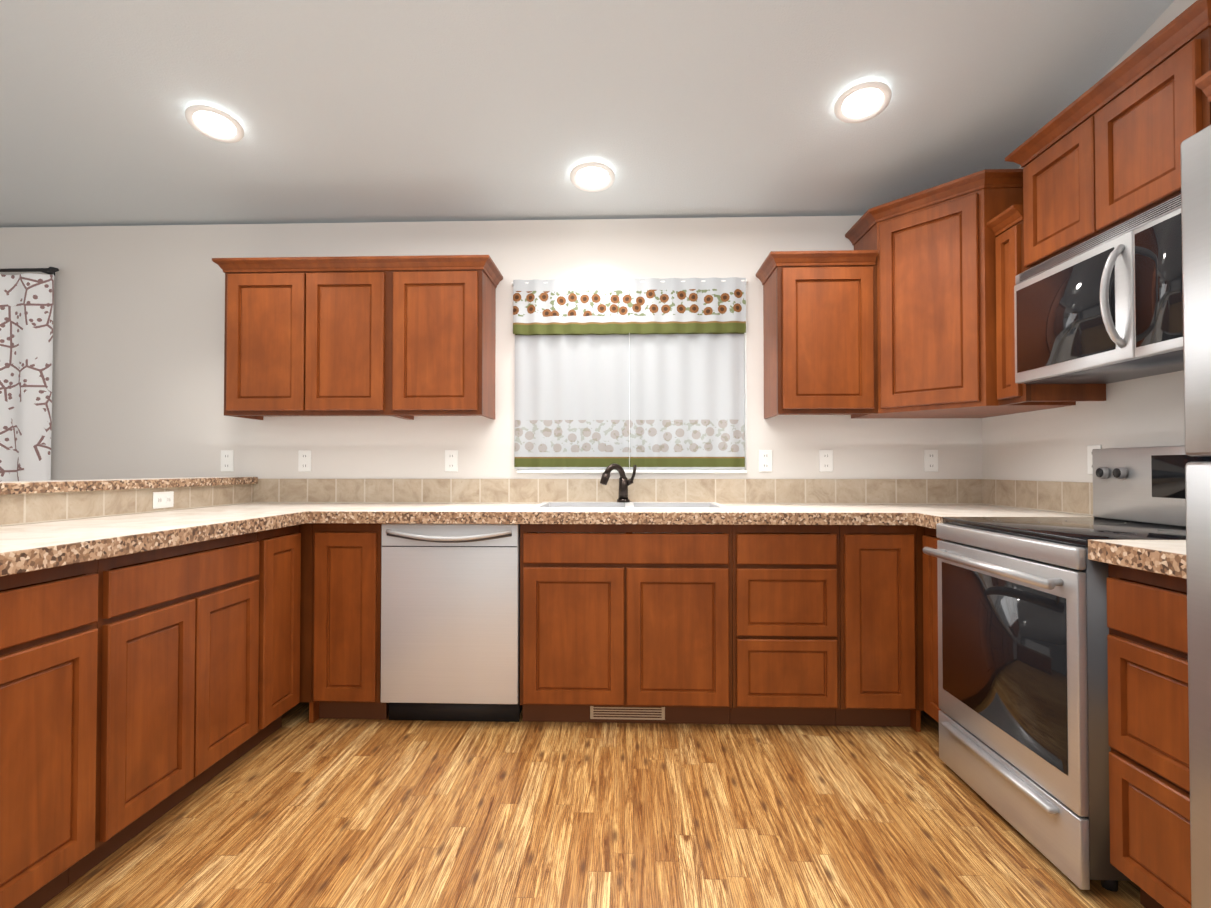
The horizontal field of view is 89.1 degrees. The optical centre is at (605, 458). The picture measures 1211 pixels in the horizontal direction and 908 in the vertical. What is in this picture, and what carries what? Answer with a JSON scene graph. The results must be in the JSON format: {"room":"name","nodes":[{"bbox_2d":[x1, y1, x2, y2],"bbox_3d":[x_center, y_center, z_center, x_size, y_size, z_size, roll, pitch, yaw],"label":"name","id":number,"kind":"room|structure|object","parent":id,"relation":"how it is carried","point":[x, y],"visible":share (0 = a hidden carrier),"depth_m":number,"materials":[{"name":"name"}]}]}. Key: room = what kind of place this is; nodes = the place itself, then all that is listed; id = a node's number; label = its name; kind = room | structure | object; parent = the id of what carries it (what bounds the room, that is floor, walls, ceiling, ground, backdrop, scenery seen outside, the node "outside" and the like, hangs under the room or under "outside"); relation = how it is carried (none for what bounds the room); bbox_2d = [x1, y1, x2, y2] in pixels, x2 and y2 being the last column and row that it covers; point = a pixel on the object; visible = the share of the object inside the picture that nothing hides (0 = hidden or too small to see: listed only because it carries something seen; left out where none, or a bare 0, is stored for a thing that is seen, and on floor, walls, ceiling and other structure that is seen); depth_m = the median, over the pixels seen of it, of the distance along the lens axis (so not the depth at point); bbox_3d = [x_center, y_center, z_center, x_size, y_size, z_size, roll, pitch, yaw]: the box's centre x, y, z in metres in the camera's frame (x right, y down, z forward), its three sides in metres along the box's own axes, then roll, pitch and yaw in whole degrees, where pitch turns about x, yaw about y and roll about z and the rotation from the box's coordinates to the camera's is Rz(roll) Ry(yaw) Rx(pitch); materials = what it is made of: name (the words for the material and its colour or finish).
{"room":"kitchen","nodes":[
{"label":"kitchen","id":0,"kind":"room"},
{"bbox_2d":[0,215,981,479],"bbox_3d":[-1.252,-0.045,3.356,6.650,2.450,0.120,0,-1,2],"label":"wall","id":1,"kind":"structure","parent":0,"point":[138,353],"depth_m":3.31,"materials":[{"name":"paint"}]},
{"bbox_2d":[0,267,58,275],"bbox_3d":[-3.657,-1.010,3.351,1.445,0.034,0.086,0,-1,2],"label":"curtain rod","id":2,"kind":"object","parent":1,"relation":"attached to","point":[51,270],"visible":0.98,"depth_m":3.30,"materials":[{"name":"black metal"}]},
{"bbox_2d":[0,273,53,481],"bbox_3d":[-3.351,-0.030,3.294,0.760,1.920,0.050,0,-1,2],"label":"curtain","id":3,"kind":"object","parent":2,"relation":"hanging from","point":[26,330],"visible":0.6,"depth_m":3.31,"materials":[{"name":"white fabric"}]},
{"bbox_2d":[221,450,233,471],"bbox_3d":[-2.039,0.015,3.317,0.070,0.115,0.008,0,-1,2],"label":"electrical outlet","id":4,"kind":"object","parent":1,"relation":"attached to","point":[227,460],"visible":1,"depth_m":3.31,"materials":[{"name":"white plastic"}]},
{"bbox_2d":[298,450,310,471],"bbox_3d":[-1.613,0.015,3.302,0.070,0.115,0.008,0,-1,2],"label":"electrical outlet","id":5,"kind":"object","parent":1,"relation":"attached to","point":[304,460],"visible":1,"depth_m":3.30,"materials":[{"name":"white plastic"}]},
{"bbox_2d":[216,256,411,419],"bbox_3d":[-1.439,-0.589,3.149,0.856,0.762,0.320,0,-1,2],"label":"upper cabinet","id":6,"kind":"object","parent":1,"relation":"attached to","point":[304,336],"depth_m":2.99,"materials":[{"name":"brown wood"}]},
{"bbox_2d":[396,255,499,419],"bbox_3d":[-0.837,-0.589,3.128,0.492,0.762,0.320,0,-1,2],"label":"upper cabinet","id":7,"kind":"object","parent":1,"relation":"attached to","point":[407,337],"depth_m":2.97,"materials":[{"name":"brown wood"}]},
{"bbox_2d":[445,450,457,471],"bbox_3d":[-0.820,0.014,3.275,0.070,0.115,0.008,0,-1,2],"label":"electrical outlet","id":8,"kind":"object","parent":1,"relation":"attached to","point":[451,460],"visible":1,"depth_m":3.27,"materials":[{"name":"white plastic"}]},
{"bbox_2d":[256,479,979,503],"bbox_3d":[0.025,0.173,3.241,3.846,0.129,0.011,0,-1,2],"label":"tile backsplash","id":9,"kind":"structure","parent":1,"relation":"attached to","point":[721,491],"depth_m":3.23,"materials":[{"name":"beige tile"}]},
{"bbox_2d":[517,333,746,472],"bbox_3d":[0.136,-0.430,3.293,1.206,1.018,0.122,0,-1,2],"label":"kitchen window","id":10,"kind":"structure","parent":1,"relation":"in","point":[629,470],"depth_m":3.24,"materials":[{"name":"white plastic"}]},
{"bbox_2d":[511,277,746,468],"bbox_3d":[0.121,-0.441,3.227,1.236,0.998,0.054,0,-1,2],"label":"curtain","id":11,"kind":"object","parent":10,"relation":"hanging from","point":[687,391],"visible":1,"depth_m":3.23,"materials":[{"name":"white fabric"}]},
{"bbox_2d":[759,450,771,471],"bbox_3d":[0.836,0.013,3.217,0.070,0.115,0.008,0,-1,2],"label":"electrical outlet","id":12,"kind":"object","parent":1,"relation":"attached to","point":[765,460],"visible":1,"depth_m":3.21,"materials":[{"name":"white plastic"}]},
{"bbox_2d":[756,250,877,418],"bbox_3d":[1.037,-0.590,3.053,0.508,0.762,0.340,0,-1,2],"label":"upper cabinet","id":13,"kind":"object","parent":1,"relation":"attached to","point":[820,328],"visible":0.98,"depth_m":2.91,"materials":[{"name":"brown wood"}]},
{"bbox_2d":[819,450,832,471],"bbox_3d":[1.149,0.013,3.206,0.070,0.115,0.008,0,-1,2],"label":"electrical outlet","id":14,"kind":"object","parent":1,"relation":"attached to","point":[825,460],"visible":1,"depth_m":3.20,"materials":[{"name":"white plastic"}]},
{"bbox_2d":[924,450,937,471],"bbox_3d":[1.687,0.013,3.188,0.070,0.115,0.008,0,-1,2],"label":"electrical outlet","id":15,"kind":"object","parent":1,"relation":"attached to","point":[930,460],"visible":1,"depth_m":3.19,"materials":[{"name":"white plastic"}]},
{"bbox_2d":[845,169,1071,418],"bbox_3d":[1.588,-0.695,2.858,0.693,0.965,0.693,0,-1,2],"label":"upper cabinet","id":16,"kind":"object","parent":1,"relation":"attached to","point":[936,306],"visible":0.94,"depth_m":2.69,"materials":[{"name":"brown wood"}]},
{"bbox_2d":[0,0,1173,227],"bbox_3d":[-1.339,-1.838,0.885,6.650,1.060,5.120,0,-1,2],"label":"ceiling","id":17,"kind":"structure","parent":0,"point":[412,110],"depth_m":2.52,"materials":[{"name":"paint"}]},
{"bbox_2d":[185,105,243,142],"bbox_3d":[-1.662,-1.420,2.621,0.216,0.047,0.212,0,-1,2],"label":"recessed light","id":18,"kind":"object","parent":17,"relation":"in","point":[214,123],"visible":0.92,"depth_m":2.61,"materials":[{"name":"white plastic"}]},
{"bbox_2d":[570,162,614,191],"bbox_3d":[-0.062,-1.340,2.939,0.216,0.047,0.212,0,-1,2],"label":"recessed light","id":19,"kind":"object","parent":17,"relation":"in","point":[583,174],"visible":1,"depth_m":2.93,"materials":[{"name":"white plastic"}]},
{"bbox_2d":[834,81,891,122],"bbox_3d":[1.036,-1.431,2.482,0.216,0.047,0.212,0,-1,2],"label":"recessed light","id":20,"kind":"object","parent":17,"relation":"in","point":[862,102],"visible":0.96,"depth_m":2.47,"materials":[{"name":"white plastic"}]},
{"bbox_2d":[40,702,1144,907],"bbox_3d":[-1.339,1.167,0.838,6.650,0.050,5.120,0,-1,2],"label":"floor","id":21,"kind":"structure","parent":0,"point":[297,809],"depth_m":1.93,"materials":[{"name":"brown wood"}]},
{"bbox_2d":[0,560,97,907],"bbox_3d":[-1.663,0.706,1.421,0.598,0.886,0.500,0,-1,2],"label":"base cabinet","id":22,"kind":"object","parent":21,"relation":"on","point":[48,663],"visible":0.88,"depth_m":1.51,"materials":[{"name":"brown wood"}]},
{"bbox_2d":[0,507,307,576],"bbox_3d":[-1.639,0.240,1.668,0.630,0.052,1.980,0,-1,2],"label":"countertop","id":23,"kind":"structure","parent":22,"relation":"on","point":[32,547],"depth_m":1.88,"materials":[{"name":"stone"}]},
{"bbox_2d":[68,532,258,885],"bbox_3d":[-1.642,0.715,2.033,0.598,0.886,0.720,0,-1,2],"label":"base cabinet","id":24,"kind":"object","parent":21,"relation":"on","point":[177,674],"visible":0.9,"depth_m":1.92,"materials":[{"name":"brown wood"}]},
{"bbox_2d":[238,525,300,758],"bbox_3d":[-1.624,0.723,2.544,0.598,0.886,0.300,0,-1,2],"label":"base cabinet","id":25,"kind":"object","parent":21,"relation":"on","point":[279,577],"visible":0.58,"depth_m":2.51,"materials":[{"name":"brown wood"}]},
{"bbox_2d":[299,523,318,722],"bbox_3d":[-1.594,0.730,3.005,0.626,0.886,0.578,0,-1,2],"label":"base cabinet","id":26,"kind":"object","parent":21,"relation":"on","point":[306,530],"visible":0.12,"depth_m":2.71,"materials":[{"name":"brown wood"}]},
{"bbox_2d":[213,503,327,506],"bbox_3d":[-1.594,0.260,2.972,0.630,0.050,0.390,0,-1,2],"label":"countertop","id":27,"kind":"structure","parent":26,"relation":"on","point":[246,504],"depth_m":3.08,"materials":[{"name":"stone"}]},
{"bbox_2d":[311,523,387,718],"bbox_3d":[-1.127,0.730,2.978,0.305,0.886,0.598,0,-1,2],"label":"base cabinet","id":28,"kind":"object","parent":21,"relation":"on","point":[346,621],"visible":0.75,"depth_m":2.69,"materials":[{"name":"brown wood"}]},
{"bbox_2d":[381,524,522,721],"bbox_3d":[-0.669,0.731,2.933,0.600,0.882,0.618,0,-1,2],"label":"dishwasher","id":29,"kind":"object","parent":21,"relation":"on","point":[450,622],"visible":0.9,"depth_m":2.67,"materials":[{"name":"grey metal"}]},
{"bbox_2d":[520,524,731,723],"bbox_3d":[0.096,0.729,2.936,0.915,0.886,0.598,0,-1,2],"label":"base cabinet","id":30,"kind":"object","parent":21,"relation":"on","point":[630,615],"visible":0.83,"depth_m":2.64,"materials":[{"name":"brown wood"}]},
{"bbox_2d":[590,706,664,719],"bbox_3d":[0.097,1.113,2.716,0.330,0.080,0.008,0,-1,2],"label":"air vent register","id":31,"kind":"object","parent":30,"relation":"attached to","point":[628,713],"visible":0.71,"depth_m":2.71,"materials":[{"name":"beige metal"}]},
{"bbox_2d":[308,503,1003,524],"bbox_3d":[0.014,0.260,2.930,3.846,0.052,0.631,0,-1,2],"label":"countertop","id":32,"kind":"structure","parent":30,"relation":"on","point":[348,513],"depth_m":2.64,"materials":[{"name":"stone"}]},
{"bbox_2d":[600,463,636,501],"bbox_3d":[0.065,0.125,3.109,0.185,0.197,0.126,0,-1,2],"label":"faucet","id":33,"kind":"object","parent":32,"relation":"on","point":[624,482],"visible":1,"depth_m":3.12,"materials":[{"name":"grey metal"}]},
{"bbox_2d":[529,502,730,533],"bbox_3d":[0.114,0.326,2.925,0.880,0.211,0.475,0,-1,2],"label":"sink basin","id":34,"kind":"object","parent":32,"relation":"in","point":[631,506],"visible":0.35,"depth_m":2.86,"materials":[{"name":"white ceramic"}]},
{"bbox_2d":[730,525,839,725],"bbox_3d":[0.782,0.729,2.912,0.455,0.886,0.598,0,-1,2],"label":"drawers","id":35,"kind":"object","parent":21,"relation":"on","point":[785,624],"visible":0.77,"depth_m":2.62,"materials":[{"name":"brown wood"}]},
{"bbox_2d":[835,525,917,726],"bbox_3d":[1.173,0.728,2.898,0.322,0.886,0.598,0,-1,2],"label":"base cabinet","id":36,"kind":"object","parent":21,"relation":"on","point":[878,634],"visible":0.62,"depth_m":2.61,"materials":[{"name":"brown wood"}]},
{"bbox_2d":[910,525,924,731],"bbox_3d":[1.636,0.728,2.892,0.601,0.886,0.578,0,-1,2],"label":"base cabinet","id":37,"kind":"object","parent":21,"relation":"on","point":[915,720],"visible":0.04,"depth_m":2.62,"materials":[{"name":"brown wood"}]},
{"bbox_2d":[922,527,942,722],"bbox_3d":[1.623,0.722,2.469,0.598,0.886,0.226,0,-1,2],"label":"base cabinet","id":38,"kind":"object","parent":21,"relation":"on","point":[930,628],"visible":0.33,"depth_m":2.52,"materials":[{"name":"brown wood"}]},
{"bbox_2d":[912,507,1092,528],"bbox_3d":[1.603,0.252,2.450,0.636,0.052,0.190,0,-1,2],"label":"countertop","id":39,"kind":"structure","parent":38,"relation":"on","point":[928,517],"depth_m":2.54,"materials":[{"name":"stone"}]},
{"bbox_2d":[923,445,1210,891],"bbox_3d":[1.541,0.558,1.978,0.701,1.198,0.744,0,-1,2],"label":"range","id":40,"kind":"object","parent":21,"relation":"on","point":[1024,746],"visible":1,"depth_m":1.86,"materials":[{"name":"grey metal"}]},
{"bbox_2d":[1107,564,1190,907],"bbox_3d":[1.585,0.705,1.375,0.598,0.886,0.435,0,-1,2],"label":"base cabinet","id":41,"kind":"object","parent":21,"relation":"on","point":[1148,736],"visible":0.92,"depth_m":1.46,"materials":[{"name":"brown wood"}]},
{"bbox_2d":[1088,539,1186,578],"bbox_3d":[1.570,0.236,1.385,0.629,0.052,0.445,0,-1,2],"label":"countertop","id":42,"kind":"structure","parent":41,"relation":"on","point":[1165,557],"depth_m":1.47,"materials":[{"name":"stone"}]},
{"bbox_2d":[1180,125,1210,907],"bbox_3d":[1.429,0.256,0.706,0.822,1.763,0.910,0,-1,2],"label":"refrigerator","id":43,"kind":"object","parent":21,"relation":"on","point":[1195,150],"visible":1,"depth_m":1.14,"materials":[{"name":"grey metal"}]},
{"bbox_2d":[982,0,1196,482],"bbox_3d":[1.922,-0.611,0.693,0.120,3.500,5.000,0,-1,2],"label":"wall","id":44,"kind":"structure","parent":0,"point":[1051,444],"depth_m":2.46,"materials":[{"name":"paint"}]},
{"bbox_2d":[980,479,1092,515],"bbox_3d":[1.906,0.156,2.147,0.010,0.129,1.989,0,-1,2],"label":"tile backsplash","id":45,"kind":"structure","parent":44,"relation":"attached to","point":[1053,496],"depth_m":2.72,"materials":[{"name":"beige tile"}]},
{"bbox_2d":[987,204,1105,405],"bbox_3d":[1.751,-0.600,2.458,0.340,0.762,0.178,0,-1,2],"label":"upper cabinet","id":46,"kind":"object","parent":44,"relation":"attached to","point":[1006,226],"visible":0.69,"depth_m":2.43,"materials":[{"name":"brown wood"}]},
{"bbox_2d":[1087,445,1101,473],"bbox_3d":[1.917,0.006,2.414,0.008,0.115,0.070,0,-1,2],"label":"outlet","id":47,"kind":"object","parent":44,"relation":"attached to","point":[1090,448],"visible":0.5,"depth_m":2.43,"materials":[{"name":"white plastic"}]},
{"bbox_2d":[1005,0,1210,270],"bbox_3d":[1.732,-0.952,1.995,0.345,0.478,0.846,0,-1,2],"label":"upper cabinet","id":48,"kind":"object","parent":44,"relation":"attached to","point":[1102,155],"visible":0.83,"depth_m":1.90,"materials":[{"name":"brown wood"}]},
{"bbox_2d":[1014,195,1183,383],"bbox_3d":[1.700,-0.500,1.989,0.410,0.418,0.752,0,-1,2],"label":"over-the-range microwave","id":49,"kind":"object","parent":48,"relation":"attached to","point":[1106,307],"visible":0.83,"depth_m":1.93,"materials":[{"name":"grey metal"}]},
{"bbox_2d":[1195,70,1210,101],"bbox_3d":[1.714,-0.616,1.391,0.340,0.762,0.435,0,-1,2],"label":"upper cabinet","id":50,"kind":"object","parent":44,"relation":"attached to","point":[1203,83],"visible":1,"depth_m":1.60,"materials":[{"name":"brown wood"}]},
{"bbox_3d":[-2.020,0.638,2.001,0.150,1.043,2.620,0,-1,2],"label":"wall","id":51,"kind":"structure","parent":0,"visible":0},
{"bbox_2d":[0,484,255,525],"bbox_3d":[-1.938,0.168,1.985,0.010,0.101,2.580,0,-1,2],"label":"tile backsplash","id":52,"kind":"structure","parent":51,"relation":"attached to","point":[15,509],"depth_m":2.36,"materials":[{"name":"beige tile"}]},
{"bbox_2d":[153,491,173,508],"bbox_3d":[-1.905,0.180,2.655,0.008,0.070,0.115,0,-1,2],"label":"outlet","id":53,"kind":"object","parent":52,"relation":"attached to","point":[163,499],"visible":1,"depth_m":2.65,"materials":[{"name":"white plastic"}]},
{"bbox_2d":[0,477,257,494],"bbox_3d":[-2.020,0.098,1.984,0.222,0.037,2.642,0,-1,2],"label":"ledge cap","id":54,"kind":"object","parent":51,"relation":"on","point":[22,487],"visible":1,"depth_m":2.37,"materials":[{"name":"stone"}]}
]}

